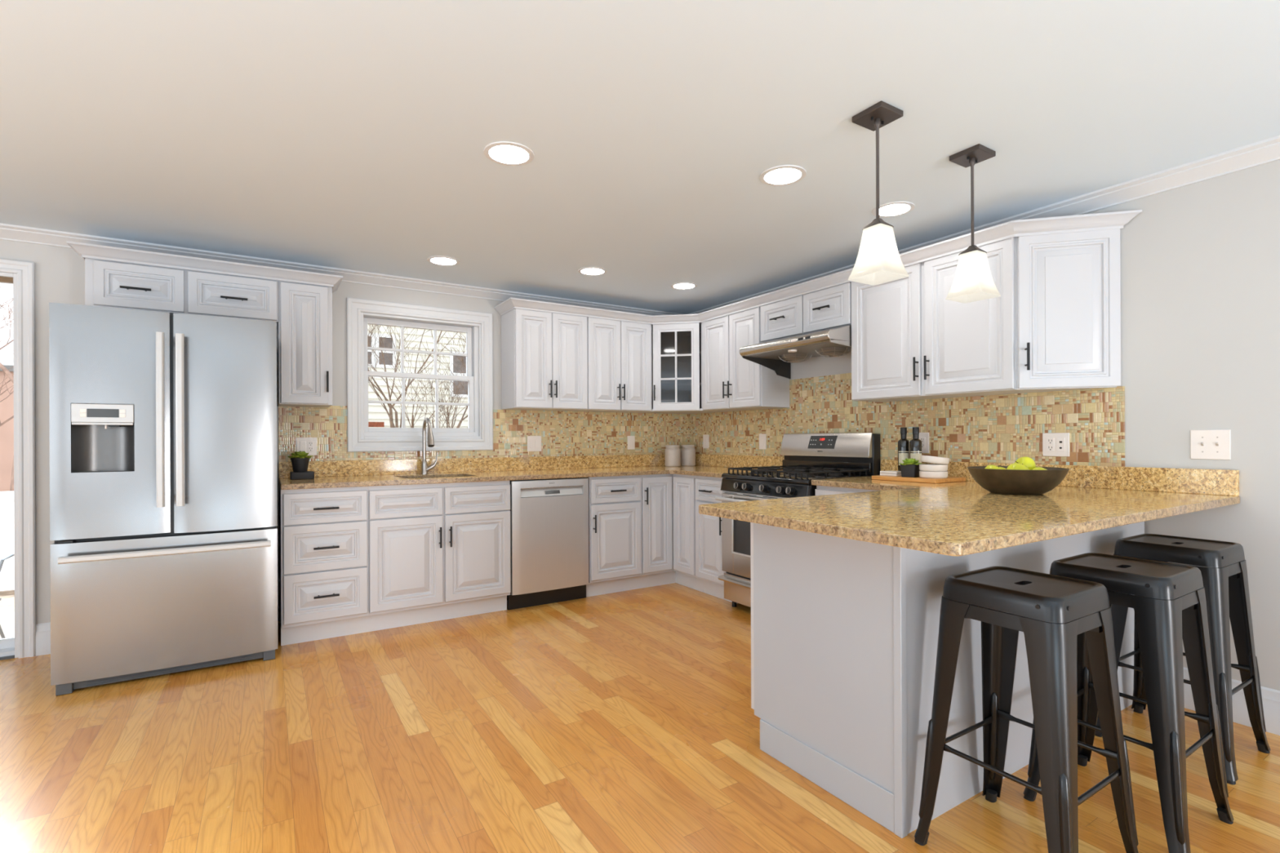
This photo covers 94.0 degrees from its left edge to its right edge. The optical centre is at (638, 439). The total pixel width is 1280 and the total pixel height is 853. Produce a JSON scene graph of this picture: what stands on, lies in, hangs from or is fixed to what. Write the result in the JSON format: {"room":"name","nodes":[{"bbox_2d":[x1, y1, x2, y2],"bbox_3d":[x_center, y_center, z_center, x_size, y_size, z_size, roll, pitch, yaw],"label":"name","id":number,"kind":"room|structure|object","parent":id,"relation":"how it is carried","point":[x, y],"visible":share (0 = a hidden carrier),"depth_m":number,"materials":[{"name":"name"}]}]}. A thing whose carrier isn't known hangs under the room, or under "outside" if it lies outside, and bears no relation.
{"room":"kitchen","nodes":[
{"label":"kitchen","id":0,"kind":"room"},
{"bbox_2d":[290,457,310,471],"bbox_3d":[-2.106,0.157,3.712,0.106,0.088,0.106,0,0,-32],"label":"pot","id":1,"kind":"object","parent":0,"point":[299,464],"depth_m":3.68,"materials":[{"name":"black ceramic"}]},
{"bbox_2d":[0,239,665,624],"bbox_3d":[-2.628,0.020,3.699,7.200,2.285,0.150,0,0,-32],"label":"wall","id":2,"kind":"structure","parent":0,"point":[60,272],"depth_m":3.27,"materials":[{"name":"paint"}]},
{"bbox_2d":[0,258,35,660],"bbox_3d":[-4.124,0.110,2.743,1.980,2.116,0.152,0,0,-32],"label":"door","id":3,"kind":"structure","parent":2,"relation":"in","point":[21,274],"depth_m":3.19,"materials":[{"name":"white wood"}]},
{"bbox_2d":[35,622,50,656],"bbox_3d":[-2.786,1.079,3.500,1.086,0.168,0.016,0,0,-32],"label":"baseboard","id":4,"kind":"structure","parent":2,"relation":"attached to","point":[42,633],"depth_m":3.22,"materials":[{"name":"white wood"}]},
{"bbox_2d":[84,257,278,329],"bbox_3d":[-2.577,-0.831,3.430,0.862,0.263,0.349,0,0,-32],"label":"upper cabinet","id":5,"kind":"object","parent":2,"relation":"attached to","point":[108,283],"visible":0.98,"depth_m":3.29,"materials":[{"name":"white wood"}]},
{"bbox_2d":[66,240,342,293],"bbox_3d":[-2.453,-0.974,3.500,1.258,0.062,0.361,0,0,-32],"label":"crown molding","id":6,"kind":"structure","parent":5,"relation":"attached to","point":[84,251],"depth_m":3.33,"materials":[{"name":"white wood"}]},
{"bbox_2d":[277,280,332,407],"bbox_3d":[-2.088,-0.588,3.734,0.286,0.753,0.349,0,0,-32],"label":"upper cabinet","id":7,"kind":"object","parent":2,"relation":"attached to","point":[304,328],"visible":0.97,"depth_m":3.62,"materials":[{"name":"white wood"}]},
{"bbox_2d":[0,222,681,315],"bbox_3d":[-2.566,-1.091,3.601,7.190,0.063,0.088,0,0,-32],"label":"trim","id":8,"kind":"structure","parent":2,"relation":"attached to","point":[7,232],"depth_m":3.87,"materials":[{"name":"white wood"}]},
{"bbox_2d":[346,297,493,452],"bbox_3d":[-1.571,-0.437,4.334,1.001,1.040,0.152,0,0,-32],"label":"window","id":9,"kind":"structure","parent":2,"relation":"in","point":[477,326],"depth_m":4.29,"materials":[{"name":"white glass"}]},
{"bbox_2d":[278,405,688,462],"bbox_3d":[-0.916,-0.046,4.673,3.261,0.367,0.006,0,0,-32],"label":"tile backsplash","id":10,"kind":"structure","parent":2,"relation":"attached to","point":[562,433],"depth_m":4.73,"materials":[{"name":"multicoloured tile"}]},
{"bbox_2d":[296,437,316,455],"bbox_3d":[-2.163,0.045,3.887,0.117,0.118,0.008,0,0,-32],"label":"outlet plate","id":11,"kind":"object","parent":10,"relation":"attached to","point":[308,445],"visible":0.86,"depth_m":3.89,"materials":[{"name":"plastic"}]},
{"bbox_2d":[307,441,313,451],"bbox_3d":[-2.143,0.045,3.898,0.033,0.066,0.002,0,0,-32],"label":"receptacle","id":12,"kind":"object","parent":11,"relation":"attached to","point":[310,444],"depth_m":3.90,"materials":[{"name":"plastic"}]},
{"bbox_2d":[527,435,541,451],"bbox_3d":[-0.825,0.033,4.721,0.118,0.122,0.008,0,0,-32],"label":"switch plate","id":13,"kind":"object","parent":10,"relation":"attached to","point":[534,442],"visible":1,"depth_m":4.72,"materials":[{"name":"plastic"}]},
{"bbox_2d":[627,435,635,449],"bbox_3d":[-0.064,0.028,5.194,0.074,0.118,0.008,0,0,-32],"label":"outlet plate","id":14,"kind":"object","parent":10,"relation":"attached to","point":[631,439],"visible":1,"depth_m":5.19,"materials":[{"name":"plastic"}]},
{"bbox_2d":[501,308,587,411],"bbox_3d":[-0.713,-0.601,4.590,0.588,0.739,0.349,0,0,-32],"label":"upper cabinet","id":15,"kind":"object","parent":2,"relation":"attached to","point":[544,354],"visible":1,"depth_m":4.46,"materials":[{"name":"white wood"}]},
{"bbox_2d":[493,209,1142,324],"bbox_3d":[0.795,-0.988,4.014,3.846,0.062,1.235,0,0,29],"label":"crown molding","id":16,"kind":"structure","parent":15,"relation":"attached to","point":[1117,220],"depth_m":3.56,"materials":[{"name":"white wood"}]},
{"bbox_2d":[573,316,651,413],"bbox_3d":[-0.213,-0.603,4.902,0.590,0.739,0.349,0,0,-32],"label":"upper cabinet","id":17,"kind":"object","parent":2,"relation":"attached to","point":[620,352],"visible":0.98,"depth_m":4.78,"materials":[{"name":"white wood"}]},
{"bbox_2d":[632,322,722,413],"bbox_3d":[0.354,-0.605,5.120,0.615,0.739,0.577,0,0,-32],"label":"upper cabinet","id":18,"kind":"object","parent":2,"relation":"attached to","point":[677,382],"visible":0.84,"depth_m":4.92,"materials":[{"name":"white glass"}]},
{"bbox_2d":[652,351,701,359],"bbox_3d":[0.357,-0.717,5.122,0.575,0.016,0.541,0,0,-32],"label":"shelf","id":19,"kind":"object","parent":18,"relation":"attached to","point":[655,353],"depth_m":4.92,"materials":[{"name":"white wood"}]},
{"bbox_2d":[0,0,1279,314],"bbox_3d":[-0.347,-1.193,0.028,7.500,0.120,8.800,0,0,-32],"label":"ceiling","id":20,"kind":"structure","parent":0,"point":[352,135],"depth_m":2.11,"materials":[{"name":"paint"}]},
{"bbox_2d":[426,256,459,266],"bbox_3d":[-1.232,-1.126,3.765,0.196,0.005,0.196,0,0,-32],"label":"recessed light","id":21,"kind":"object","parent":20,"relation":"in","point":[439,260],"visible":1,"depth_m":3.76,"materials":[{"name":"white plastic"}]},
{"bbox_2d":[431,257,456,264],"bbox_3d":[-1.232,-1.127,3.765,0.153,0.003,0.153,0,0,-32],"label":"diffuser","id":22,"kind":"object","parent":21,"relation":"attached to","point":[433,260],"depth_m":3.76,"materials":[{"name":"white plastic"}]},
{"bbox_2d":[483,141,533,165],"bbox_3d":[-0.513,-1.129,2.362,0.196,0.005,0.196,0,0,-32],"label":"recessed light","id":23,"kind":"object","parent":20,"relation":"in","point":[503,153],"visible":1,"depth_m":2.35,"materials":[{"name":"white plastic"}]},
{"bbox_2d":[488,145,528,163],"bbox_3d":[-0.513,-1.130,2.362,0.153,0.003,0.153,0,0,-32],"label":"diffuser","id":24,"kind":"object","parent":23,"relation":"attached to","point":[497,153],"depth_m":2.36,"materials":[{"name":"white plastic"}]},
{"bbox_2d":[577,266,607,275],"bbox_3d":[-0.310,-1.129,4.010,0.196,0.005,0.196,0,0,-32],"label":"recessed light","id":25,"kind":"object","parent":20,"relation":"in","point":[592,271],"visible":1,"depth_m":4.01,"materials":[{"name":"white plastic"}]},
{"bbox_2d":[581,268,604,274],"bbox_3d":[-0.310,-1.131,4.010,0.153,0.003,0.153,0,0,-32],"label":"diffuser","id":26,"kind":"object","parent":25,"relation":"attached to","point":[584,271],"depth_m":4.01,"materials":[{"name":"white plastic"}]},
{"bbox_2d":[671,282,697,289],"bbox_3d":[0.336,-1.132,4.402,0.196,0.005,0.196,0,0,-32],"label":"recessed light","id":27,"kind":"object","parent":20,"relation":"in","point":[681,286],"visible":1,"depth_m":4.40,"materials":[{"name":"white plastic"}]},
{"bbox_2d":[673,283,694,288],"bbox_3d":[0.336,-1.133,4.402,0.153,0.003,0.153,0,0,-32],"label":"diffuser","id":28,"kind":"object","parent":27,"relation":"attached to","point":[676,286],"depth_m":4.40,"materials":[{"name":"white plastic"}]},
{"bbox_2d":[759,164,806,186],"bbox_3d":[0.620,-1.134,2.567,0.196,0.005,0.196,0,0,-32],"label":"recessed light","id":29,"kind":"object","parent":20,"relation":"in","point":[784,175],"visible":1,"depth_m":2.56,"materials":[{"name":"white plastic"}]},
{"bbox_2d":[764,168,800,183],"bbox_3d":[0.620,-1.135,2.567,0.153,0.003,0.153,0,0,-32],"label":"diffuser","id":30,"kind":"object","parent":29,"relation":"attached to","point":[773,175],"depth_m":2.57,"materials":[{"name":"white plastic"}]},
{"bbox_2d":[848,100,908,285],"bbox_3d":[0.835,-0.850,2.083,0.148,0.575,0.148,0,0,-32],"label":"pendant lamp","id":31,"kind":"object","parent":20,"relation":"hanging from","point":[878,260],"visible":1,"depth_m":2.06,"materials":[{"name":"white glass"}]},
{"bbox_2d":[871,201,915,217],"bbox_3d":[1.259,-1.136,2.951,0.196,0.005,0.196,0,0,-32],"label":"recessed light","id":32,"kind":"object","parent":20,"relation":"in","point":[895,208],"visible":0.88,"depth_m":2.94,"materials":[{"name":"white plastic"}]},
{"bbox_2d":[879,204,910,215],"bbox_3d":[1.259,-1.137,2.951,0.153,0.003,0.153,0,0,-32],"label":"diffuser","id":33,"kind":"object","parent":32,"relation":"attached to","point":[886,209],"depth_m":2.95,"materials":[{"name":"white plastic"}]},
{"bbox_2d":[945,143,1000,303],"bbox_3d":[1.331,-0.852,2.377,0.148,0.575,0.148,0,0,-32],"label":"pendant lamp","id":34,"kind":"object","parent":20,"relation":"hanging from","point":[973,281],"visible":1,"depth_m":2.35,"materials":[{"name":"beige glass"}]},
{"bbox_2d":[0,582,1279,852],"bbox_3d":[-0.337,1.212,0.028,7.500,0.120,8.800,0,0,-32],"label":"floor","id":35,"kind":"structure","parent":0,"point":[624,722],"depth_m":2.15,"materials":[{"name":"brown wood"}]},
{"bbox_2d":[48,302,277,695],"bbox_3d":[-2.446,0.272,3.186,0.875,1.776,0.793,0,0,-32],"label":"refrigerator","id":36,"kind":"object","parent":35,"relation":"on","point":[163,464],"visible":1,"depth_m":2.87,"materials":[{"name":"grey metal"}]},
{"bbox_2d":[279,484,368,645],"bbox_3d":[-1.930,0.718,3.644,0.447,0.884,0.670,0,0,-32],"label":"base cabinet","id":37,"kind":"object","parent":35,"relation":"on","point":[324,532],"visible":0.95,"depth_m":3.40,"materials":[{"name":"white wood"}]},
{"bbox_2d":[279,465,779,489],"bbox_3d":[-0.580,0.255,4.132,3.258,0.030,1.272,0,0,-32],"label":"countertop","id":38,"kind":"structure","parent":37,"relation":"on","point":[697,470],"depth_m":4.08,"materials":[{"name":"stone"}]},
{"bbox_2d":[289,471,314,479],"bbox_3d":[-2.097,0.224,3.717,0.128,0.045,0.128,0,0,-32],"label":"plant stand","id":39,"kind":"object","parent":38,"relation":"on","point":[308,474],"visible":1,"depth_m":3.66,"materials":[{"name":"black"}]},
{"bbox_2d":[288,451,312,471],"bbox_3d":[-2.105,0.137,3.711,0.134,0.128,0.132,0,0,-32],"label":"potted succulent","id":40,"kind":"object","parent":39,"relation":"on","point":[300,460],"visible":1,"depth_m":3.68,"materials":[{"name":"green plant"}]},
{"bbox_2d":[420,417,438,474],"bbox_3d":[-1.425,0.046,4.122,0.117,0.396,0.257,0,0,-32],"label":"tap","id":41,"kind":"object","parent":38,"relation":"on","point":[424,468],"visible":1,"depth_m":4.17,"materials":[{"name":"silver metal"}]},
{"bbox_2d":[420,459,428,474],"bbox_3d":[-1.506,0.191,4.191,0.052,0.105,0.052,0,0,-32],"label":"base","id":42,"kind":"object","parent":41,"relation":"attached to","point":[424,468],"depth_m":4.17,"materials":[{"name":"silver metal"}]},
{"bbox_2d":[278,453,665,478],"bbox_3d":[-0.920,0.190,4.658,3.236,0.104,0.025,0,0,-32],"label":"granite upstand","id":43,"kind":"object","parent":38,"relation":"on","point":[375,467],"visible":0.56,"depth_m":4.44,"materials":[{"name":"beige stone"}]},
{"bbox_2d":[664,444,680,466],"bbox_3d":[0.299,0.143,5.227,0.138,0.188,0.138,0,0,-32],"label":"canister","id":44,"kind":"object","parent":38,"relation":"on","point":[672,452],"visible":1,"depth_m":5.17,"materials":[{"name":"beige ceramic"}]},
{"bbox_2d":[680,444,695,466],"bbox_3d":[0.441,0.142,5.327,0.138,0.188,0.138,0,0,-32],"label":"canister","id":45,"kind":"object","parent":38,"relation":"on","point":[687,452],"visible":0.96,"depth_m":5.27,"materials":[{"name":"beige ceramic"}]},
{"bbox_2d":[695,453,784,470],"bbox_3d":[0.793,0.183,4.991,0.025,0.104,1.271,0,0,-32],"label":"granite upstand","id":46,"kind":"object","parent":38,"relation":"on","point":[702,460],"visible":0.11,"depth_m":4.94,"materials":[{"name":"beige stone"}]},
{"bbox_2d":[367,480,511,631],"bbox_3d":[-1.372,0.715,3.992,0.867,0.884,0.670,0,0,-32],"label":"base cabinet","id":47,"kind":"object","parent":35,"relation":"on","point":[437,551],"visible":0.89,"depth_m":3.73,"materials":[{"name":"white wood"}]},
{"bbox_2d":[507,477,588,609],"bbox_3d":[-0.744,0.715,4.370,0.588,0.880,0.580,0,0,-32],"label":"dishwasher","id":48,"kind":"object","parent":35,"relation":"on","point":[549,517],"visible":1,"depth_m":4.12,"materials":[{"name":"silver metal"}]},
{"bbox_2d":[586,475,641,596],"bbox_3d":[-0.313,0.711,4.651,0.437,0.884,0.670,0,0,-32],"label":"base cabinet","id":49,"kind":"object","parent":35,"relation":"on","point":[615,553],"visible":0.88,"depth_m":4.40,"materials":[{"name":"white wood"}]},
{"bbox_2d":[636,474,704,592],"bbox_3d":[0.323,0.709,4.905,0.911,0.884,0.911,0,0,-32],"label":"base cabinet","id":50,"kind":"object","parent":35,"relation":"on","point":[668,501],"visible":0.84,"depth_m":4.59,"materials":[{"name":"white wood"}]},
{"bbox_2d":[695,475,737,604],"bbox_3d":[0.761,0.707,4.430,0.670,0.884,0.355,0,0,-32],"label":"base cabinet","id":51,"kind":"object","parent":35,"relation":"on","point":[708,527],"visible":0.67,"depth_m":4.30,"materials":[{"name":"white wood"}]},
{"bbox_2d":[715,432,879,607],"bbox_3d":[1.028,0.553,3.929,0.733,1.189,0.774,0,0,-32],"label":"gas range","id":52,"kind":"object","parent":35,"relation":"on","point":[808,457],"visible":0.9,"depth_m":3.92,"materials":[{"name":"silver metal"}]},
{"bbox_2d":[721,471,875,484],"bbox_3d":[1.047,0.245,3.942,0.645,0.032,0.774,0,0,-32],"label":"cooktop","id":53,"kind":"object","parent":52,"relation":"in","point":[752,477],"depth_m":3.77,"materials":[{"name":"metal"}]},
{"bbox_2d":[815,485,877,495],"bbox_3d":[1.457,0.704,3.312,0.670,0.884,0.710,0,0,-32],"label":"base cabinet","id":54,"kind":"object","parent":35,"relation":"on","point":[820,490],"visible":0.02,"depth_m":3.34,"materials":[{"name":"white wood"}]},
{"bbox_2d":[750,521,1144,838],"bbox_3d":[1.320,0.704,2.470,1.760,0.884,0.687,0,0,-32],"label":"base cabinet","id":55,"kind":"object","parent":35,"relation":"on","point":[845,632],"visible":0.69,"depth_m":1.91,"materials":[{"name":"white wood"}]},
{"bbox_2d":[698,476,1239,555],"bbox_3d":[1.132,0.248,2.565,2.009,0.030,1.645,0,0,-32],"label":"countertop","id":56,"kind":"structure","parent":55,"relation":"on","point":[957,518],"depth_m":1.94,"materials":[{"name":"stone"}]},
{"bbox_2d":[871,475,965,483],"bbox_3d":[1.572,0.220,3.362,0.287,0.022,0.391,0,0,-32],"label":"serving board","id":57,"kind":"object","parent":56,"relation":"on","point":[949,479],"visible":0.87,"depth_m":3.24,"materials":[{"name":"brown wood"}]},
{"bbox_2d":[880,473,901,475],"bbox_3d":[1.470,0.203,3.447,0.096,0.012,0.110,0,0,-32],"label":"coaster","id":58,"kind":"object","parent":57,"relation":"on","point":[882,474],"visible":0.67,"depth_m":3.41,"materials":[{"name":"ceramic"}]},
{"bbox_2d":[880,470,901,474],"bbox_3d":[1.470,0.189,3.447,0.096,0.012,0.110,0,0,-34],"label":"coaster","id":59,"kind":"object","parent":58,"relation":"on","point":[887,471],"visible":0.8,"depth_m":3.42,"materials":[{"name":"ceramic"}]},
{"bbox_2d":[897,427,909,471],"bbox_3d":[1.568,0.069,3.528,0.064,0.279,0.064,0,0,15],"label":"oil bottle","id":60,"kind":"object","parent":57,"relation":"on","point":[903,443],"visible":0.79,"depth_m":3.51,"materials":[{"name":"black glass"}]},
{"bbox_2d":[898,457,921,477],"bbox_3d":[1.510,0.156,3.313,0.117,0.105,0.119,0,0,-43],"label":"potted succulent","id":61,"kind":"object","parent":57,"relation":"on","point":[910,467],"visible":0.98,"depth_m":3.28,"materials":[{"name":"black ceramic"}]},
{"bbox_2d":[900,464,919,477],"bbox_3d":[1.510,0.173,3.313,0.082,0.070,0.082,0,0,-43],"label":"pot","id":62,"kind":"object","parent":61,"relation":"on","point":[907,470],"depth_m":3.28,"materials":[{"name":"black ceramic"}]},
{"bbox_2d":[910,426,921,462],"bbox_3d":[1.610,0.068,3.462,0.064,0.279,0.064,0,0,21],"label":"oil bottle","id":63,"kind":"object","parent":57,"relation":"on","point":[915,443],"visible":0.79,"depth_m":3.44,"materials":[{"name":"black glass"}]},
{"bbox_2d":[919,471,947,478],"bbox_3d":[1.597,0.190,3.230,0.140,0.036,0.140,0,0,-32],"label":"bowl","id":64,"kind":"object","parent":57,"relation":"on","point":[923,474],"visible":0.94,"depth_m":3.17,"materials":[{"name":"ceramic"}]},
{"bbox_2d":[919,463,947,471],"bbox_3d":[1.597,0.153,3.230,0.140,0.036,0.140,0,0,-32],"label":"bowl","id":65,"kind":"object","parent":64,"relation":"on","point":[922,467],"visible":0.98,"depth_m":3.18,"materials":[{"name":"ceramic"}]},
{"bbox_2d":[920,455,949,464],"bbox_3d":[1.603,0.111,3.227,0.141,0.048,0.140,0,0,27],"label":"bowl","id":66,"kind":"object","parent":65,"relation":"on","point":[934,460],"visible":1,"depth_m":3.17,"materials":[{"name":"ceramic"}]},
{"bbox_2d":[967,466,1069,495],"bbox_3d":[1.619,0.176,2.556,0.370,0.109,0.370,0,0,-32],"label":"fruit bowl","id":67,"kind":"object","parent":56,"relation":"on","point":[1006,482],"visible":0.98,"depth_m":2.44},
{"bbox_2d":[984,464,1000,469],"bbox_3d":[1.531,0.146,2.570,0.078,0.074,0.080,0,0,14],"label":"apple","id":68,"kind":"object","parent":67,"relation":"in","point":[991,466],"visible":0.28,"depth_m":2.55,"materials":[{"name":"green food"}]},
{"bbox_2d":[1006,462,1029,470],"bbox_3d":[1.607,0.142,2.526,0.088,0.083,0.090,0,0,-2],"label":"apple","id":69,"kind":"object","parent":67,"relation":"in","point":[1013,466],"visible":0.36,"depth_m":2.50,"materials":[{"name":"food"}]},
{"bbox_2d":[1014,456,1035,470],"bbox_3d":[1.674,0.117,2.586,0.080,0.084,0.086,0,0,-9],"label":"apple","id":70,"kind":"object","parent":67,"relation":"in","point":[1028,462],"visible":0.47,"depth_m":2.56,"materials":[{"name":"food"}]},
{"bbox_2d":[1031,466,1047,470],"bbox_3d":[1.693,0.151,2.507,0.079,0.075,0.079,0,0,-11],"label":"apple","id":71,"kind":"object","parent":67,"relation":"in","point":[1036,468],"visible":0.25,"depth_m":2.50,"materials":[{"name":"green food"}]},
{"bbox_2d":[880,459,1239,496],"bbox_3d":[1.976,0.177,3.091,0.025,0.104,1.638,0,0,-32],"label":"granite upstand","id":72,"kind":"object","parent":56,"relation":"on","point":[1191,481],"visible":0.69,"depth_m":2.66,"materials":[{"name":"beige stone"}]},
{"bbox_2d":[914,566,1138,852],"bbox_3d":[1.060,0.767,1.641,0.407,0.760,0.407,0,0,-32],"label":"bar stool","id":73,"kind":"object","parent":35,"relation":"on","point":[1051,611],"visible":1,"depth_m":1.57,"materials":[{"name":"black metal"}]},
{"bbox_2d":[1023,552,1234,852],"bbox_3d":[1.503,0.765,1.846,0.407,0.760,0.407,0,0,-32],"label":"bar stool","id":74,"kind":"object","parent":35,"relation":"on","point":[1175,610],"visible":0.72,"depth_m":1.72,"materials":[{"name":"black metal"}]},
{"bbox_2d":[1094,533,1271,785],"bbox_3d":[2.032,0.763,2.246,0.407,0.760,0.407,0,0,-31],"label":"bar stool","id":75,"kind":"object","parent":35,"relation":"on","point":[1226,587],"visible":0.73,"depth_m":2.16,"materials":[{"name":"black metal"}]},
{"bbox_2d":[697,160,1279,690],"bbox_3d":[2.777,-0.003,1.970,0.150,2.285,8.800,0,0,-32],"label":"wall","id":76,"kind":"structure","parent":0,"point":[1200,261],"depth_m":2.47,"materials":[{"name":"paint"}]},
{"bbox_2d":[702,306,789,411],"bbox_3d":[0.804,-0.607,4.657,0.340,0.739,0.681,0,0,-32],"label":"upper cabinet","id":77,"kind":"object","parent":76,"relation":"attached to","point":[731,382],"visible":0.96,"depth_m":4.53,"materials":[{"name":"white wood"}]},
{"bbox_2d":[760,281,851,342],"bbox_3d":[1.192,-0.840,4.034,0.340,0.277,0.788,0,0,-32],"label":"upper cabinet","id":78,"kind":"object","parent":76,"relation":"attached to","point":[829,308],"visible":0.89,"depth_m":3.92,"materials":[{"name":"white wood"}]},
{"bbox_2d":[739,324,851,378],"bbox_3d":[1.125,-0.576,3.990,0.500,0.246,0.784,0,0,-32],"label":"range hood","id":79,"kind":"object","parent":78,"relation":"attached to","point":[777,355],"visible":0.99,"depth_m":3.89,"materials":[{"name":"silver metal"}]},
{"bbox_2d":[688,373,1124,466],"bbox_3d":[1.342,-0.159,4.125,0.006,0.574,3.310,0,0,-32],"label":"tile backsplash","id":80,"kind":"structure","parent":76,"relation":"attached to","point":[1002,428],"depth_m":3.42,"materials":[{"name":"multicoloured tile"}]},
{"bbox_2d":[702,434,708,448],"bbox_3d":[0.599,0.019,5.307,0.008,0.122,0.080,0,0,-32],"label":"outlet plate","id":81,"kind":"object","parent":80,"relation":"attached to","point":[705,437],"visible":1,"depth_m":5.30,"materials":[{"name":"plastic"}]},
{"bbox_2d":[759,433,766,449],"bbox_3d":[0.977,0.017,4.699,0.008,0.122,0.078,0,0,-32],"label":"outlet plate","id":82,"kind":"object","parent":80,"relation":"attached to","point":[762,437],"visible":1,"depth_m":4.69,"materials":[{"name":"plastic"}]},
{"bbox_2d":[918,432,928,453],"bbox_3d":[1.692,0.020,3.551,0.007,0.122,0.078,0,0,-32],"label":"outlet plate","id":83,"kind":"object","parent":80,"relation":"attached to","point":[924,437],"visible":0.73,"depth_m":3.54,"materials":[{"name":"plastic"}]},
{"bbox_2d":[920,437,924,448],"bbox_3d":[1.690,0.020,3.550,0.002,0.066,0.033,0,0,-32],"label":"receptacle","id":84,"kind":"object","parent":83,"relation":"attached to","point":[922,439],"depth_m":3.55,"materials":[{"name":"plastic"}]},
{"bbox_2d":[1042,432,1069,456],"bbox_3d":[2.064,0.026,2.951,0.010,0.116,0.118,0,0,-32],"label":"outlet plate","id":85,"kind":"object","parent":80,"relation":"attached to","point":[1054,444],"visible":1,"depth_m":2.95,"materials":[{"name":"plastic"}]},
{"bbox_2d":[1046,438,1053,451],"bbox_3d":[2.051,0.026,2.970,0.002,0.066,0.033,0,0,-32],"label":"receptacle","id":86,"kind":"object","parent":85,"relation":"attached to","point":[1050,442],"depth_m":2.97,"materials":[{"name":"plastic"}]},
{"bbox_2d":[1057,438,1064,451],"bbox_3d":[2.075,0.026,2.931,0.002,0.066,0.033,0,0,-32],"label":"receptacle","id":87,"kind":"object","parent":85,"relation":"attached to","point":[1060,442],"depth_m":2.93,"materials":[{"name":"plastic"}]},
{"bbox_2d":[851,236,1039,402],"bbox_3d":[1.648,-0.609,3.302,0.340,0.743,0.936,0,0,-32],"label":"upper cabinet","id":88,"kind":"object","parent":76,"relation":"attached to","point":[909,342],"visible":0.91,"depth_m":3.18,"materials":[{"name":"white wood"}]},
{"bbox_2d":[688,135,1279,314],"bbox_3d":[2.669,-1.113,1.912,0.088,0.063,8.490,0,0,-32],"label":"trim","id":89,"kind":"structure","parent":76,"relation":"attached to","point":[1266,151],"depth_m":2.62,"materials":[{"name":"white wood"}]},
{"bbox_2d":[1016,228,1120,391],"bbox_3d":[1.998,-0.610,2.782,0.308,0.743,0.314,0,0,-32],"label":"upper cabinet","id":90,"kind":"object","parent":76,"relation":"attached to","point":[1068,284],"visible":1,"depth_m":2.78,"materials":[{"name":"white wood"}]},
{"bbox_2d":[1190,429,1231,459],"bbox_3d":[2.367,0.021,2.472,0.016,0.122,0.124,0,0,-32],"label":"switch plate","id":91,"kind":"object","parent":76,"relation":"attached to","point":[1204,444],"visible":1,"depth_m":2.47,"materials":[{"name":"plastic"}]},
{"bbox_2d":[1182,666,1279,735],"bbox_3d":[3.607,1.052,0.488,0.016,0.168,5.092,0,0,-32],"label":"baseboard","id":92,"kind":"structure","parent":76,"relation":"attached to","point":[1270,697],"depth_m":2.38,"materials":[{"name":"white wood"}]},
{"label":"outside","id":93,"kind":"structure","parent":0,"visible":0},
{"bbox_2d":[0,590,14,639],"bbox_3d":[-8.778,1.515,12.830,32.000,0.150,21.840,0,0,-32],"label":"ground","id":94,"kind":"structure","parent":93,"point":[7,602],"depth_m":4.89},
{"bbox_2d":[0,364,13,491],"bbox_3d":[-12.509,0.105,10.299,5.200,2.700,2.400,0,0,-32],"label":"house","id":95,"kind":"structure","parent":94,"relation":"on","point":[6,406],"depth_m":10.11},
{"bbox_2d":[0,285,13,426],"bbox_3d":[-10.134,-0.745,8.640,3.452,4.386,3.474,0,0,-19],"label":"bare tree","id":96,"kind":"object","parent":94,"relation":"on","point":[3,304],"visible":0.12,"depth_m":9.20,"materials":[{"name":"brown plant"}]},
{"bbox_2d":[0,362,13,491],"bbox_3d":[-6.723,-0.861,6.666,3.935,4.597,2.945,0,0,-28],"label":"bare tree","id":97,"kind":"object","parent":94,"relation":"on","point":[2,367],"visible":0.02,"depth_m":6.63,"materials":[{"name":"brown plant"}]},
{"bbox_2d":[0,553,13,638],"bbox_3d":[-4.515,1.113,3.994,0.434,0.624,0.269,0,0,-32],"label":"plant stand","id":98,"kind":"object","parent":94,"relation":"on","point":[2,561],"visible":0.76,"depth_m":4.14,"materials":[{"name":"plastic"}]},
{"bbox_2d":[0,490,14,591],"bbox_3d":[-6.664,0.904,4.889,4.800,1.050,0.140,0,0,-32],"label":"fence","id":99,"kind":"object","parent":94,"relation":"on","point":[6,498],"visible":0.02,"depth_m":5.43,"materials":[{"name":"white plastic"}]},
{"bbox_2d":[367,324,462,427],"bbox_3d":[-3.017,-0.895,8.509,2.959,4.630,3.175,0,0,-29],"label":"bare tree","id":100,"kind":"object","parent":94,"relation":"on","point":[391,420],"visible":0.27,"depth_m":8.18,"materials":[{"name":"brown plant"}]},
{"bbox_2d":[367,324,468,428],"bbox_3d":[-3.560,-1.881,13.697,10.800,6.600,2.900,0,0,-32],"label":"house","id":101,"kind":"structure","parent":94,"relation":"on","point":[376,412],"depth_m":11.90,"materials":[{"name":"beige"}]},
{"bbox_2d":[367,324,468,428],"bbox_3d":[-3.106,-0.870,9.819,4.218,4.609,3.011,0,0,-16],"label":"bare tree","id":102,"kind":"object","parent":94,"relation":"on","point":[463,357],"visible":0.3,"depth_m":9.49,"materials":[{"name":"brown plant"}]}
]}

